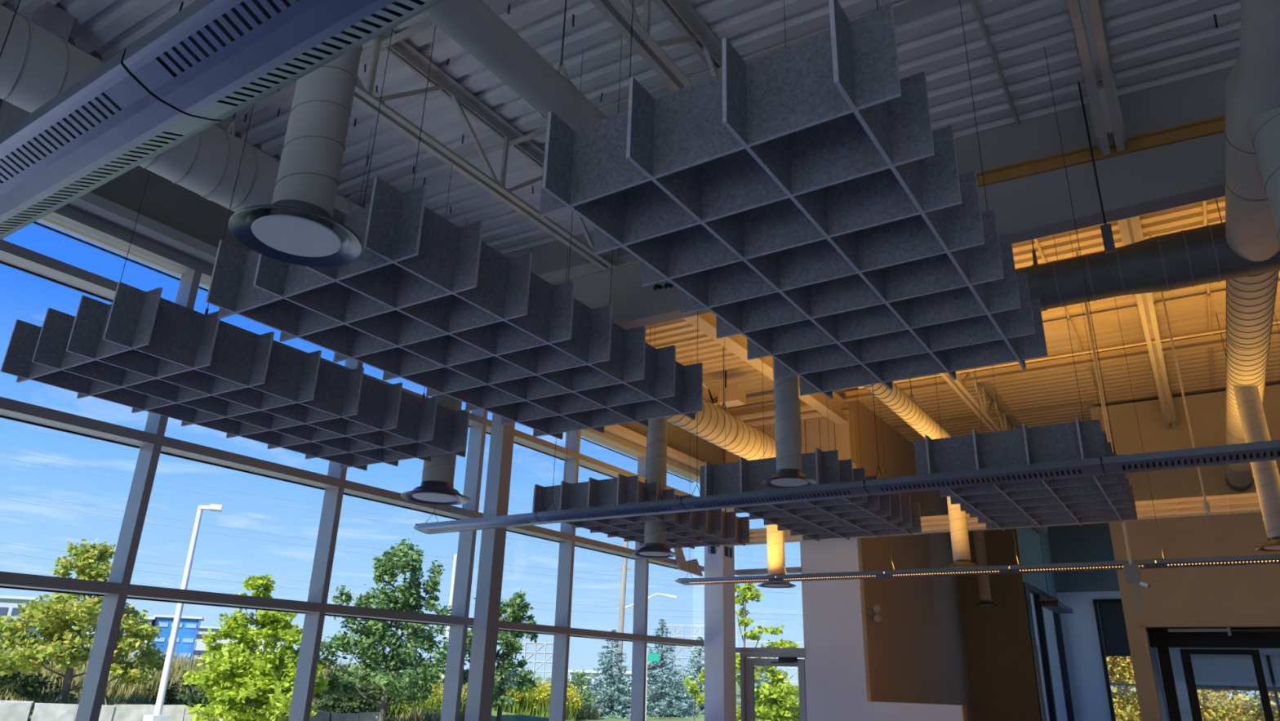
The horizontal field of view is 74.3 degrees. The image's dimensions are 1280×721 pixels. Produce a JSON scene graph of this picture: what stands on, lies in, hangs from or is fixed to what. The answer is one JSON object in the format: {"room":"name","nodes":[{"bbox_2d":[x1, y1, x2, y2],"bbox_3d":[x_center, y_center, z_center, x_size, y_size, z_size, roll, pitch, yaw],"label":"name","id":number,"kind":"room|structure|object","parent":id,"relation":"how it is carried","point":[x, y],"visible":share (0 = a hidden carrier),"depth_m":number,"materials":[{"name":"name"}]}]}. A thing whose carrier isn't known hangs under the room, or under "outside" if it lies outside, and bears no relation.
{"room":"building lobby","nodes":[
{"label":"building lobby","id":0,"kind":"room"},
{"bbox_2d":[0,1,724,471],"bbox_3d":[-3.239,-1.632,7.079,0.400,2.170,16.550,-11,-24,31],"label":"wall","id":1,"kind":"structure","parent":0,"point":[172,205],"depth_m":6.27,"materials":[{"name":"grey paint"}]},
{"bbox_2d":[0,221,180,596],"bbox_3d":[-3.896,1.183,4.989,0.194,4.460,1.554,-11,-24,31],"label":"window","id":2,"kind":"structure","parent":1,"relation":"in","point":[11,255],"depth_m":5.47,"materials":[{"name":"grey metal"}]},
{"bbox_2d":[74,269,351,720],"bbox_3d":[-3.051,1.662,6.207,0.194,4.460,1.559,-11,-24,31],"label":"window","id":3,"kind":"structure","parent":1,"relation":"in","point":[96,677],"depth_m":5.85,"materials":[{"name":"grey metal"}]},
{"bbox_2d":[36,205,700,483],"bbox_3d":[-3.294,-0.618,6.590,0.230,0.075,16.350,-11,-24,31],"label":"trim","id":4,"kind":"structure","parent":1,"relation":"attached to","point":[68,220],"depth_m":6.12,"materials":[{"name":"metal"}]},
{"bbox_2d":[288,358,483,720],"bbox_3d":[-2.187,2.151,7.452,0.194,4.460,1.624,-11,-24,31],"label":"window","id":5,"kind":"structure","parent":1,"relation":"in","point":[312,633],"depth_m":7.02,"materials":[{"name":"grey metal"}]},
{"bbox_2d":[69,191,705,470],"bbox_3d":[-3.099,-0.729,6.498,0.130,0.076,16.350,-11,-24,31],"label":"ceiling beam","id":6,"kind":"structure","parent":1,"relation":"attached to","point":[91,202],"depth_m":6.02,"materials":[{"name":"metal"}]},
{"bbox_2d":[440,408,577,720],"bbox_3d":[-1.312,2.647,8.712,0.194,4.460,1.599,-11,-24,31],"label":"window","id":7,"kind":"structure","parent":1,"relation":"in","point":[451,698],"depth_m":8.43,"materials":[{"name":"grey metal"}]},
{"bbox_2d":[548,429,646,720],"bbox_3d":[-0.449,3.135,9.955,0.194,4.460,1.579,-11,-24,31],"label":"window","id":8,"kind":"structure","parent":1,"relation":"in","point":[557,705],"depth_m":9.59,"materials":[{"name":"grey metal"}]},
{"bbox_2d":[630,456,704,720],"bbox_3d":[0.395,3.613,11.171,0.194,4.460,1.529,-11,-24,31],"label":"window","id":9,"kind":"structure","parent":1,"relation":"in","point":[637,711],"depth_m":10.66,"materials":[{"name":"grey metal"}]},
{"bbox_2d":[674,547,702,576],"bbox_3d":[0.676,2.746,11.646,0.060,0.370,0.770,-11,-24,31],"label":"bracket","id":10,"kind":"object","parent":9,"relation":"attached to","point":[682,564],"visible":0.88,"depth_m":11.53,"materials":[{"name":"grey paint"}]},
{"bbox_2d":[0,0,1240,254],"bbox_3d":[-0.272,-3.455,1.751,11.500,0.764,10.820,-11,-24,31],"label":"ceiling","id":11,"kind":"structure","parent":0,"point":[1153,43],"depth_m":5.52,"materials":[{"name":"paint"}]},
{"bbox_2d":[0,0,444,239],"bbox_3d":[-0.427,-1.947,1.886,8.661,2.890,0.205,-11,-24,31],"label":"linear light","id":12,"kind":"object","parent":11,"relation":"hanging from","point":[211,60],"visible":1,"depth_m":1.63,"materials":[{"name":"metal"}]},
{"bbox_2d":[0,103,469,470],"bbox_3d":[-2.083,-0.876,5.240,1.148,2.597,2.291,-10,-24,29],"label":"felt baffle","id":13,"kind":"object","parent":11,"relation":"hanging from","point":[142,350],"visible":0.89,"depth_m":4.41,"materials":[{"name":"grey fabric"}]},
{"bbox_2d":[0,4,804,460],"bbox_3d":[-1.658,-1.260,5.752,0.386,1.570,16.220,-11,-24,31],"label":"duct","id":14,"kind":"object","parent":11,"relation":"hanging from","point":[37,64],"visible":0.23,"depth_m":4.42,"materials":[{"name":"grey"}]},
{"bbox_2d":[400,393,470,505],"bbox_3d":[-1.351,0.281,5.905,0.457,1.379,0.457,-11,-24,31],"label":"diffuser","id":15,"kind":"object","parent":14,"relation":"hanging from","point":[437,486],"visible":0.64,"depth_m":5.66,"materials":[{"name":"grey"}]},
{"bbox_2d":[631,416,677,557],"bbox_3d":[0.152,1.094,7.906,0.418,1.423,0.418,-11,-24,31],"label":"diffuser","id":16,"kind":"object","parent":14,"relation":"hanging from","point":[655,546],"visible":0.82,"depth_m":7.84,"materials":[{"name":"grey"}]},
{"bbox_2d":[757,524,795,587],"bbox_3d":[1.611,1.952,10.075,0.442,1.436,0.442,-11,-24,31],"label":"diffuser","id":17,"kind":"object","parent":14,"relation":"hanging from","point":[775,538],"visible":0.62,"depth_m":9.88,"materials":[{"name":"grey"}]},
{"bbox_2d":[205,24,702,439],"bbox_3d":[-0.667,-1.112,4.414,1.148,2.478,2.291,-11,-24,31],"label":"felt baffle","id":18,"kind":"object","parent":11,"relation":"hanging from","point":[425,302],"visible":0.88,"depth_m":3.64,"materials":[{"name":"grey fabric"}]},
{"bbox_2d":[352,29,617,270],"bbox_3d":[-3.034,-2.622,3.417,0.170,0.544,10.240,-11,-24,31],"label":"roof truss","id":19,"kind":"object","parent":11,"relation":"attached to","point":[463,100],"visible":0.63,"depth_m":6.01,"materials":[{"name":"metal"}]},
{"bbox_2d":[589,0,722,92],"bbox_3d":[-1.535,-2.862,2.466,0.170,0.529,10.249,-11,-24,31],"label":"roof truss","id":20,"kind":"object","parent":11,"relation":"attached to","point":[694,31],"visible":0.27,"depth_m":4.87,"materials":[{"name":"metal"}]},
{"bbox_2d":[214,0,484,126],"bbox_3d":[1.159,-2.477,3.661,10.802,0.532,0.050,-11,-24,31],"label":"bar","id":21,"kind":"object","parent":20,"relation":"attached to","point":[426,23],"visible":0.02,"depth_m":5.56,"materials":[{"name":"beige paint"}]},
{"bbox_2d":[346,0,933,201],"bbox_3d":[1.837,-2.093,4.638,10.802,0.532,0.050,-11,-24,31],"label":"bar","id":22,"kind":"object","parent":20,"relation":"attached to","point":[912,3],"visible":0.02,"depth_m":5.90,"materials":[{"name":"beige paint"}]},
{"bbox_2d":[421,0,1048,534],"bbox_3d":[1.317,-0.870,6.782,0.216,1.421,21.300,-11,-24,31],"label":"duct","id":23,"kind":"object","parent":11,"relation":"hanging from","point":[473,24],"visible":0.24,"depth_m":3.86,"materials":[{"name":"grey"}]},
{"bbox_2d":[228,44,362,266],"bbox_3d":[-1.050,-0.998,2.861,0.391,1.323,0.391,-11,-24,31],"label":"diffuser","id":24,"kind":"object","parent":23,"relation":"hanging from","point":[299,228],"visible":0.9,"depth_m":2.67,"materials":[{"name":"grey"}]},
{"bbox_2d":[761,357,817,488],"bbox_3d":[1.044,0.233,6.027,0.379,1.303,0.379,-11,-24,31],"label":"diffuser","id":25,"kind":"object","parent":23,"relation":"hanging from","point":[788,473],"visible":0.78,"depth_m":5.86,"materials":[{"name":"grey"}]},
{"bbox_2d":[943,496,978,568],"bbox_3d":[3.520,1.607,9.397,0.398,1.389,0.398,-11,-24,31],"label":"diffuser","id":26,"kind":"object","parent":23,"relation":"hanging from","point":[960,544],"visible":0.51,"depth_m":9.21,"materials":[{"name":"grey"}]},
{"bbox_2d":[538,0,1048,399],"bbox_3d":[0.760,-1.357,3.591,1.148,2.395,2.291,-12,-25,32],"label":"felt baffle","id":27,"kind":"object","parent":11,"relation":"hanging from","point":[805,196],"visible":1,"depth_m":2.76,"materials":[{"name":"grey fabric"}]},
{"bbox_2d":[413,47,1279,533],"bbox_3d":[1.844,-0.661,5.158,8.661,2.890,0.205,-11,-24,31],"label":"linear light","id":28,"kind":"object","parent":11,"relation":"hanging from","point":[1264,451],"visible":0.98,"depth_m":4.78,"materials":[{"name":"metal"}]},
{"bbox_2d":[970,0,1020,125],"bbox_3d":[0.332,-2.974,2.575,0.028,0.028,8.560,-11,-24,31],"label":"conduit","id":29,"kind":"object","parent":11,"relation":"attached to","point":[974,2],"visible":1,"depth_m":5.30,"materials":[{"name":"metal"}]},
{"bbox_2d":[1065,0,1127,155],"bbox_3d":[0.194,-3.121,1.373,0.170,0.534,10.240,-11,-24,31],"label":"ceiling beam","id":30,"kind":"structure","parent":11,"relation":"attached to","point":[1086,19],"depth_m":4.75,"materials":[{"name":"metal"}]},
{"bbox_2d":[1077,82,1115,253],"bbox_3d":[2.844,-1.231,5.290,0.056,1.235,0.030,-11,-24,31],"label":"hanging cable","id":31,"kind":"object","parent":11,"relation":"hanging from","point":[1106,229],"visible":1,"depth_m":5.14,"materials":[{"name":"grey metal"}]},
{"bbox_2d":[28,675,1275,720],"bbox_3d":[-46.259,45.724,122.865,300.000,1.440,350.000,-11,-24,31],"label":"lawn","id":32,"kind":"structure","parent":0,"point":[506,716],"depth_m":31.92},
{"bbox_2d":[0,595,45,651],"bbox_3d":[-65.771,29.418,88.425,10.228,8.550,8.587,-11,-24,31],"label":"office building","id":33,"kind":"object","parent":32,"relation":"on","point":[8,604],"visible":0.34,"depth_m":85.72,"materials":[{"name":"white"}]},
{"bbox_2d":[0,670,79,700],"bbox_3d":[-16.185,8.114,21.060,3.265,1.148,3.842,-11,-24,31],"label":"shrub","id":34,"kind":"object","parent":32,"relation":"on","point":[25,683],"visible":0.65,"depth_m":20.94,"materials":[{"name":"green plant"}]},
{"bbox_2d":[0,537,165,703],"bbox_3d":[-14.003,6.636,21.078,4.392,4.446,2.808,18,-26,-37],"label":"leafy tree","id":35,"kind":"object","parent":32,"relation":"on","point":[55,617],"visible":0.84,"depth_m":20.68,"materials":[{"name":"green plant"}]},
{"bbox_2d":[151,614,204,662],"bbox_3d":[-56.669,35.241,102.475,7.530,7.950,7.412,-11,-24,31],"label":"office building","id":36,"kind":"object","parent":32,"relation":"on","point":[189,626],"visible":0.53,"depth_m":101.06,"materials":[{"name":"blue glass"}]},
{"bbox_2d":[142,503,222,720],"bbox_3d":[-10.995,6.161,20.460,0.587,5.365,0.684,-11,-24,31],"label":"lamp post","id":37,"kind":"object","parent":32,"relation":"on","point":[157,716],"visible":1,"depth_m":20.22,"materials":[{"name":"metal"}]},
{"bbox_2d":[0,700,378,720],"bbox_3d":[-11.464,8.588,20.248,10.460,0.847,0.892,12,-23,-26],"label":"wall","id":38,"kind":"structure","parent":32,"relation":"on","point":[10,710],"depth_m":19.80,"materials":[{"name":"stone"}]},
{"bbox_2d":[145,675,245,707],"bbox_3d":[-11.316,8.819,22.198,2.760,1.436,2.695,-11,-24,31],"label":"shrub","id":39,"kind":"object","parent":32,"relation":"on","point":[170,698],"visible":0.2,"depth_m":21.67,"materials":[{"name":"green plant"}]},
{"bbox_2d":[194,626,288,660],"bbox_3d":[-54.998,40.797,116.239,16.028,7.250,16.761,-11,-24,31],"label":"office building","id":40,"kind":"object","parent":32,"relation":"on","point":[200,646],"visible":0.02,"depth_m":111.21,"materials":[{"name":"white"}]},
{"bbox_2d":[0,638,604,720],"bbox_3d":[-14.281,9.631,25.919,28.888,2.464,12.107,14,-24,-30],"label":"meadow grass","id":41,"kind":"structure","parent":32,"relation":"on","point":[115,689],"depth_m":23.97,"materials":[{"name":"plant"}]},
{"bbox_2d":[311,676,399,720],"bbox_3d":[-8.071,9.496,23.628,2.523,1.524,2.871,14,-24,-30],"label":"shrub","id":42,"kind":"object","parent":32,"relation":"on","point":[340,703],"visible":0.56,"depth_m":23.10,"materials":[{"name":"green plant"}]},
{"bbox_2d":[318,537,466,720],"bbox_3d":[-6.431,7.161,21.923,3.069,4.959,3.235,-11,-24,31],"label":"leafy tree","id":43,"kind":"object","parent":32,"relation":"on","point":[413,670],"visible":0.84,"depth_m":21.82,"materials":[{"name":"green plant"}]},
{"bbox_2d":[341,680,466,720],"bbox_3d":[-7.049,10.125,25.294,4.039,1.377,2.323,13,-23,-28],"label":"goldenrod patch","id":44,"kind":"object","parent":32,"relation":"on","point":[435,700],"visible":0.22,"depth_m":24.86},
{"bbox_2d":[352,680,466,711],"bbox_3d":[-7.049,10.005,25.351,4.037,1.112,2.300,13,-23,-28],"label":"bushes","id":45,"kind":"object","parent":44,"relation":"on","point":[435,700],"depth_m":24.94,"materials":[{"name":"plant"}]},
{"bbox_2d":[462,587,540,720],"bbox_3d":[-4.303,8.878,24.999,2.827,4.208,1.975,6,-21,-11],"label":"leafy tree","id":46,"kind":"object","parent":32,"relation":"on","point":[509,646],"visible":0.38,"depth_m":25.06,"materials":[{"name":"green plant"}]},
{"bbox_2d":[462,675,584,720],"bbox_3d":[-4.203,11.710,29.685,4.394,1.742,3.651,6,-21,-12],"label":"goldenrod patch","id":47,"kind":"object","parent":32,"relation":"on","point":[536,703],"visible":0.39,"depth_m":28.58,"materials":[{"name":"plant"}]},
{"bbox_2d":[513,641,553,686],"bbox_3d":[-10.696,31.068,85.053,4.178,5.062,2.668,4,-21,-5],"label":"lattice frame","id":48,"kind":"object","parent":32,"relation":"on","point":[524,643],"visible":0.37,"depth_m":84.33,"materials":[{"name":"silver metal"}]},
{"bbox_2d":[546,666,602,719],"bbox_3d":[-2.496,12.239,30.617,1.871,2.221,1.822,-11,-24,31],"label":"shrub","id":49,"kind":"object","parent":32,"relation":"on","point":[579,677],"visible":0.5,"depth_m":30.63,"materials":[{"name":"green plant"}]},
{"bbox_2d":[583,629,631,718],"bbox_3d":[-1.202,12.560,33.662,2.891,3.531,3.115,1,-20,2],"label":"spruce","id":50,"kind":"object","parent":32,"relation":"on","point":[615,700],"visible":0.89,"depth_m":33.33,"materials":[{"name":"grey plant"}]},
{"bbox_2d":[615,538,676,683],"bbox_3d":[0.283,12.789,44.276,3.239,10.408,0.339,1,-20,2],"label":"utility pole","id":51,"kind":"object","parent":32,"relation":"on","point":[623,588],"visible":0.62,"depth_m":44.37,"materials":[{"name":"brown wood"}]},
{"bbox_2d":[646,618,702,717],"bbox_3d":[0.911,13.057,35.673,3.192,4.118,3.231,6,-21,-11],"label":"spruce","id":52,"kind":"object","parent":32,"relation":"on","point":[655,687],"visible":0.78,"depth_m":35.22,"materials":[{"name":"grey plant"}]},
{"bbox_2d":[663,624,704,690],"bbox_3d":[5.843,37.173,104.717,6.152,8.255,5.075,-11,-24,31],"label":"lattice frame","id":53,"kind":"object","parent":32,"relation":"on","point":[674,635],"visible":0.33,"depth_m":104.60,"materials":[{"name":"silver metal"}]},
{"bbox_2d":[671,635,704,714],"bbox_3d":[2.881,14.721,39.305,3.358,3.644,3.173,-11,-24,31],"label":"spruce","id":54,"kind":"object","parent":32,"relation":"on","point":[695,663],"visible":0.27,"depth_m":39.17,"materials":[{"name":"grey plant"}]},
{"bbox_2d":[1106,655,1278,720],"bbox_3d":[15.536,8.837,24.658,6.616,5.483,5.169,18,-26,-38],"label":"leafy tree","id":55,"kind":"object","parent":32,"relation":"on","point":[1225,710],"visible":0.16,"depth_m":23.56,"materials":[{"name":"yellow plant"}]},
{"bbox_2d":[1226,690,1279,720],"bbox_3d":[18.564,8.198,22.736,6.085,5.620,5.230,13,-23,-27],"label":"leafy tree","id":56,"kind":"object","parent":32,"relation":"on","point":[1272,697],"visible":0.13,"depth_m":22.61,"materials":[{"name":"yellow plant"}]},
{"bbox_2d":[724,393,963,720],"bbox_3d":[2.614,3.187,11.534,3.200,5.630,0.170,-11,-24,31],"label":"wall","id":57,"kind":"structure","parent":0,"point":[837,683],"depth_m":11.31,"materials":[{"name":"white paint"}]},
{"bbox_2d":[683,311,847,423],"bbox_3d":[1.355,-0.125,9.950,0.170,0.320,5.710,-11,-24,31],"label":"steel beam","id":58,"kind":"structure","parent":57,"relation":"attached to","point":[735,344],"depth_m":9.96,"materials":[{"name":"metal"}]},
{"bbox_2d":[740,653,806,720],"bbox_3d":[1.794,4.999,11.309,0.955,2.035,0.200,-11,-24,31],"label":"door","id":59,"kind":"structure","parent":57,"relation":"in","point":[747,664],"depth_m":11.62,"materials":[{"name":"grey metal"}]},
{"bbox_2d":[733,492,1262,653],"bbox_3d":[5.811,2.983,9.267,10.620,4.400,0.312,-11,-24,31],"label":"window","id":60,"kind":"structure","parent":57,"relation":"in","point":[796,569],"depth_m":9.65,"materials":[{"name":"clear glass"}]},
{"bbox_2d":[504,67,1232,275],"bbox_3d":[2.662,-1.494,5.880,11.100,1.150,0.035,-11,-24,31],"label":"wall","id":61,"kind":"structure","parent":0,"point":[1202,97],"depth_m":5.74,"materials":[{"name":"grey paint"}]},
{"bbox_2d":[551,132,1225,329],"bbox_3d":[2.679,-1.144,5.600,10.900,0.630,0.160,-11,-24,31],"label":"wall","id":62,"kind":"structure","parent":0,"point":[1189,171],"depth_m":5.41,"materials":[{"name":"grey paint"}]},
{"bbox_2d":[537,253,641,283],"bbox_3d":[-0.365,-0.822,7.516,3.704,0.266,0.080,-11,-24,31],"label":"steel beam","id":63,"kind":"structure","parent":62,"relation":"on","point":[626,260],"depth_m":7.59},
{"bbox_2d":[975,115,1225,186],"bbox_3d":[4.166,-1.506,4.640,7.094,0.419,0.080,-11,-24,31],"label":"steel beam","id":64,"kind":"structure","parent":62,"relation":"attached to","point":[1215,125],"depth_m":5.40,"materials":[{"name":"metal"}]},
{"bbox_2d":[850,400,973,720],"bbox_3d":[4.489,4.011,13.599,0.118,5.630,5.600,-11,-24,31],"label":"wall","id":65,"kind":"structure","parent":0,"point":[917,650],"depth_m":13.21,"materials":[{"name":"beige paint"}]},
{"bbox_2d":[645,196,1279,444],"bbox_3d":[6.994,0.186,12.374,11.500,0.826,15.852,-11,-24,31],"label":"ceiling","id":66,"kind":"structure","parent":0,"point":[1187,310],"depth_m":10.88,"materials":[{"name":"beige metal"}]},
{"bbox_2d":[532,324,749,549],"bbox_3d":[0.111,0.422,8.586,1.148,2.615,2.291,-12,-25,32],"label":"felt baffle","id":67,"kind":"object","parent":66,"relation":"hanging from","point":[717,527],"visible":0.71,"depth_m":7.75,"materials":[{"name":"grey fabric"}]},
{"bbox_2d":[702,370,746,407],"bbox_3d":[1.131,0.363,11.449,0.490,0.480,0.369,-11,-24,31],"label":"junction box","id":68,"kind":"object","parent":66,"relation":"hanging from","point":[734,396],"visible":0.85,"depth_m":11.34,"materials":[{"name":"beige metal"}]},
{"bbox_2d":[699,379,921,541],"bbox_3d":[1.560,0.112,7.635,1.148,2.620,2.291,-12,-25,31],"label":"felt baffle","id":69,"kind":"object","parent":66,"relation":"hanging from","point":[877,515],"visible":0.62,"depth_m":6.93,"materials":[{"name":"grey fabric"}]},
{"bbox_2d":[675,297,1279,585],"bbox_3d":[4.107,0.618,8.419,8.661,2.894,0.205,-11,-24,31],"label":"linear light","id":70,"kind":"object","parent":66,"relation":"hanging from","point":[1162,562],"visible":0.97,"depth_m":8.23,"materials":[{"name":"metal"}]},
{"bbox_2d":[939,369,1022,431],"bbox_3d":[4.428,0.391,11.176,0.170,0.524,11.280,-11,-24,31],"label":"roof truss","id":71,"kind":"object","parent":66,"relation":"attached to","point":[988,392],"visible":0.25,"depth_m":11.65,"materials":[{"name":"beige paint"}]},
{"bbox_2d":[889,400,1093,429],"bbox_3d":[5.323,0.844,12.986,2.960,0.046,0.050,-11,-24,31],"label":"bar","id":72,"kind":"object","parent":71,"relation":"attached to","point":[1086,402],"visible":0.71,"depth_m":12.77,"materials":[{"name":"beige metal"}]},
{"bbox_2d":[844,324,1279,401],"bbox_3d":[6.640,-0.218,9.867,8.770,0.120,0.100,-11,-24,31],"label":"steel beam","id":73,"kind":"structure","parent":71,"relation":"attached to","point":[1212,340],"depth_m":10.65,"materials":[{"name":"metal"}]},
{"bbox_2d":[857,318,1279,388],"bbox_3d":[6.113,-0.360,8.409,8.100,0.046,0.050,-11,-24,31],"label":"bar","id":74,"kind":"object","parent":71,"relation":"attached to","point":[1222,329],"visible":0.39,"depth_m":9.16,"materials":[{"name":"beige metal"}]},
{"bbox_2d":[972,530,998,606],"bbox_3d":[5.887,2.891,14.732,0.380,2.664,0.380,-11,-24,31],"label":"ceiling vent","id":75,"kind":"object","parent":66,"relation":"in","point":[978,535],"visible":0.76,"depth_m":14.42,"materials":[{"name":"metal"}]},
{"bbox_2d":[913,232,1137,530],"bbox_3d":[2.966,-0.189,6.700,1.148,2.635,2.291,-12,-25,31],"label":"felt baffle","id":76,"kind":"object","parent":66,"relation":"hanging from","point":[1109,497],"visible":0.78,"depth_m":5.79,"materials":[{"name":"grey fabric"}]},
{"bbox_2d":[1038,534,1073,613],"bbox_3d":[7.947,3.494,16.455,0.330,2.620,1.900,-11,-24,31],"label":"pendant lamp","id":77,"kind":"object","parent":66,"relation":"hanging from","point":[1055,605],"visible":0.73,"depth_m":15.55,"materials":[{"name":"grey metal"}]},
{"bbox_2d":[1075,250,1150,610],"bbox_3d":[4.173,0.498,7.508,0.173,3.322,0.126,-11,-24,31],"label":"pole","id":78,"kind":"object","parent":66,"relation":"hanging from","point":[1131,571],"visible":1,"depth_m":7.12,"materials":[{"name":"grey metal"}]},
{"bbox_2d":[1117,215,1177,429],"bbox_3d":[5.255,-0.493,8.743,0.170,0.524,7.830,-11,-24,31],"label":"roof truss","id":79,"kind":"object","parent":66,"relation":"attached to","point":[1131,230],"visible":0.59,"depth_m":9.00,"materials":[{"name":"beige paint"}]},
{"bbox_2d":[1015,222,1279,311],"bbox_3d":[2.738,-1.022,6.150,2.910,1.500,0.374,-11,-24,31],"label":"duct","id":80,"kind":"object","parent":66,"relation":"hanging from","point":[1200,255],"visible":0.56,"depth_m":5.46,"materials":[{"name":"grey"}]},
{"bbox_2d":[1148,231,1212,520],"bbox_3d":[4.620,0.056,7.260,0.047,2.644,0.044,-11,-24,31],"label":"cable","id":81,"kind":"object","parent":66,"relation":"hanging from","point":[1206,504],"visible":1,"depth_m":7.13,"materials":[{"name":"silver metal"}]},
{"bbox_2d":[1215,0,1279,491],"bbox_3d":[2.938,-1.779,4.147,0.316,1.471,18.380,-11,-24,31],"label":"duct","id":82,"kind":"object","parent":66,"relation":"hanging from","point":[1252,86],"visible":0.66,"depth_m":4.70,"materials":[{"name":"grey"}]},
{"bbox_2d":[1232,383,1279,551],"bbox_3d":[5.266,0.849,7.140,0.381,1.452,0.381,-11,-24,31],"label":"diffuser","id":83,"kind":"object","parent":82,"relation":"hanging from","point":[1251,413],"visible":0.88,"depth_m":7.07,"materials":[{"name":"grey"}]},
{"bbox_2d":[1247,107,1279,242],"bbox_3d":[2.897,-0.582,3.680,0.380,1.417,0.380,-11,-24,31],"label":"duct","id":84,"kind":"object","parent":82,"relation":"hanging from","point":[1264,127],"visible":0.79,"depth_m":3.78,"materials":[{"name":"grey"}]},
{"bbox_2d":[958,510,1040,720],"bbox_3d":[6.511,4.760,15.451,1.112,5.630,0.150,-11,-24,31],"label":"wall","id":85,"kind":"structure","parent":0,"point":[1003,686],"depth_m":15.27,"materials":[{"name":"brown paint"}]},
{"bbox_2d":[1017,527,1057,598],"bbox_3d":[8.051,3.654,17.375,0.140,2.130,3.850,-11,-24,31],"label":"wall","id":86,"kind":"structure","parent":0,"point":[1030,546],"depth_m":17.08,"materials":[{"name":"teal paint"}]},
{"bbox_2d":[1022,582,1075,720],"bbox_3d":[7.966,6.253,16.292,0.160,3.500,3.920,-11,-24,31],"label":"door","id":87,"kind":"structure","parent":86,"relation":"in","point":[1037,593],"depth_m":16.14,"materials":[{"name":"brown metal"}]},
{"bbox_2d":[1030,593,1067,720],"bbox_3d":[7.469,5.435,17.144,1.200,5.600,4.050,-11,-24,31],"label":"wall","id":88,"kind":"structure","parent":0,"point":[1060,701],"depth_m":18.16,"materials":[{"name":"grey paint"}]},
{"bbox_2d":[1047,522,1120,720],"bbox_3d":[9.895,5.745,17.831,1.780,5.630,0.150,-11,-24,31],"label":"wall","id":89,"kind":"structure","parent":0,"point":[1090,700],"depth_m":18.13,"materials":[{"name":"grey paint"}]},
{"bbox_2d":[1093,598,1135,720],"bbox_3d":[9.969,6.298,17.276,1.270,2.770,0.500,-11,-24,31],"label":"window","id":90,"kind":"structure","parent":89,"relation":"in","point":[1109,615],"depth_m":17.72,"materials":[{"name":"brown metal"}]},
{"bbox_2d":[1097,602,1130,656],"bbox_3d":[10.187,5.597,17.604,1.005,1.075,0.020,-11,-24,31],"label":"roller blind","id":91,"kind":"object","parent":90,"relation":"attached to","point":[1113,639],"depth_m":17.74,"materials":[{"name":"grey"}]},
{"bbox_2d":[1089,404,1168,720],"bbox_3d":[8.658,4.433,14.409,0.120,5.630,7.350,-11,-24,31],"label":"wall","id":92,"kind":"structure","parent":0,"point":[1153,651],"depth_m":13.15,"materials":[{"name":"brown paint"}]},
{"bbox_2d":[1089,383,1279,720],"bbox_3d":[9.082,2.820,9.952,5.980,5.560,0.150,-11,-24,31],"label":"wall","id":93,"kind":"structure","parent":0,"point":[1242,594],"depth_m":11.26,"materials":[{"name":"paint"}]},
{"bbox_2d":[1141,623,1279,720],"bbox_3d":[8.294,4.535,10.260,3.400,2.520,0.890,-11,-24,31],"label":"door","id":94,"kind":"structure","parent":93,"relation":"in","point":[1195,642],"depth_m":11.30,"materials":[{"name":"black metal"}]},
{"bbox_2d":[1155,647,1279,720],"bbox_3d":[10.992,5.271,12.140,5.860,2.600,0.150,-11,-24,31],"label":"wall","id":95,"kind":"structure","parent":0,"point":[1175,653],"depth_m":13.62,"materials":[{"name":"white"}]},
{"bbox_2d":[1190,654,1279,717],"bbox_3d":[10.736,5.475,12.219,4.440,2.260,0.120,-11,-24,31],"label":"window","id":96,"kind":"structure","parent":95,"relation":"in","point":[1211,672],"depth_m":13.33,"materials":[{"name":"white"}]},
{"bbox_2d":[1190,654,1279,686],"bbox_3d":[10.747,4.624,12.514,4.440,0.460,0.030,-11,-24,31],"label":"roller blind","id":97,"kind":"object","parent":96,"relation":"attached to","point":[1209,670],"depth_m":13.35,"materials":[{"name":"white"}]},
{"bbox_3d":[3.873,4.204,5.892,11.400,0.150,26.400,-11,-24,31],"label":"floor","id":98,"kind":"structure","parent":0,"visible":0},
{"bbox_2d":[0,1,75,246],"bbox_3d":[-3.896,0.380,4.531,0.290,5.645,0.290,-11,-24,31],"label":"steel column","id":99,"kind":"structure","parent":98,"relation":"on","point":[48,16],"depth_m":5.40,"materials":[{"name":"metal"}]},
{"bbox_2d":[464,413,515,720],"bbox_3d":[-1.414,1.797,8.103,0.290,5.620,0.280,-11,-24,31],"label":"steel column","id":100,"kind":"structure","parent":98,"relation":"on","point":[478,707],"depth_m":7.94,"materials":[{"name":"metal"}]},
{"bbox_2d":[704,507,736,720],"bbox_3d":[1.120,3.893,11.852,0.306,4.450,0.380,-11,-24,31],"label":"boxed column","id":101,"kind":"structure","parent":98,"relation":"on","point":[720,685],"depth_m":11.74,"materials":[{"name":"white paint"}]},
{"bbox_3d":[0.703,1.998,0.006,35.500,0.100,58.000,-11,-24,31],"label":"pavement","id":102,"kind":"object","parent":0,"visible":0},
{"bbox_2d":[682,667,704,720],"bbox_3d":[1.497,9.156,22.130,0.786,2.093,0.664,-11,-24,31],"label":"leafy tree","id":103,"kind":"object","parent":102,"relation":"on","point":[692,686],"visible":0.81,"depth_m":22.30,"materials":[{"name":"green plant"}]},
{"bbox_2d":[734,582,801,720],"bbox_3d":[2.927,7.090,18.972,2.170,4.035,2.433,-11,-24,31],"label":"leafy tree","id":104,"kind":"object","parent":102,"relation":"on","point":[776,705],"visible":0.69,"depth_m":18.63,"materials":[{"name":"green plant"}]},
{"bbox_3d":[-21.230,3.451,5.896,8.100,0.415,44.300,-11,-24,31],"label":"pavement","id":105,"kind":"object","parent":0,"visible":0},
{"bbox_2d":[181,573,329,720],"bbox_3d":[-8.895,6.961,20.096,3.171,3.642,2.595,7,-21,-15],"label":"leafy tree","id":106,"kind":"object","parent":105,"relation":"on","point":[229,673],"visible":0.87,"depth_m":19.64,"materials":[{"name":"green plant"}]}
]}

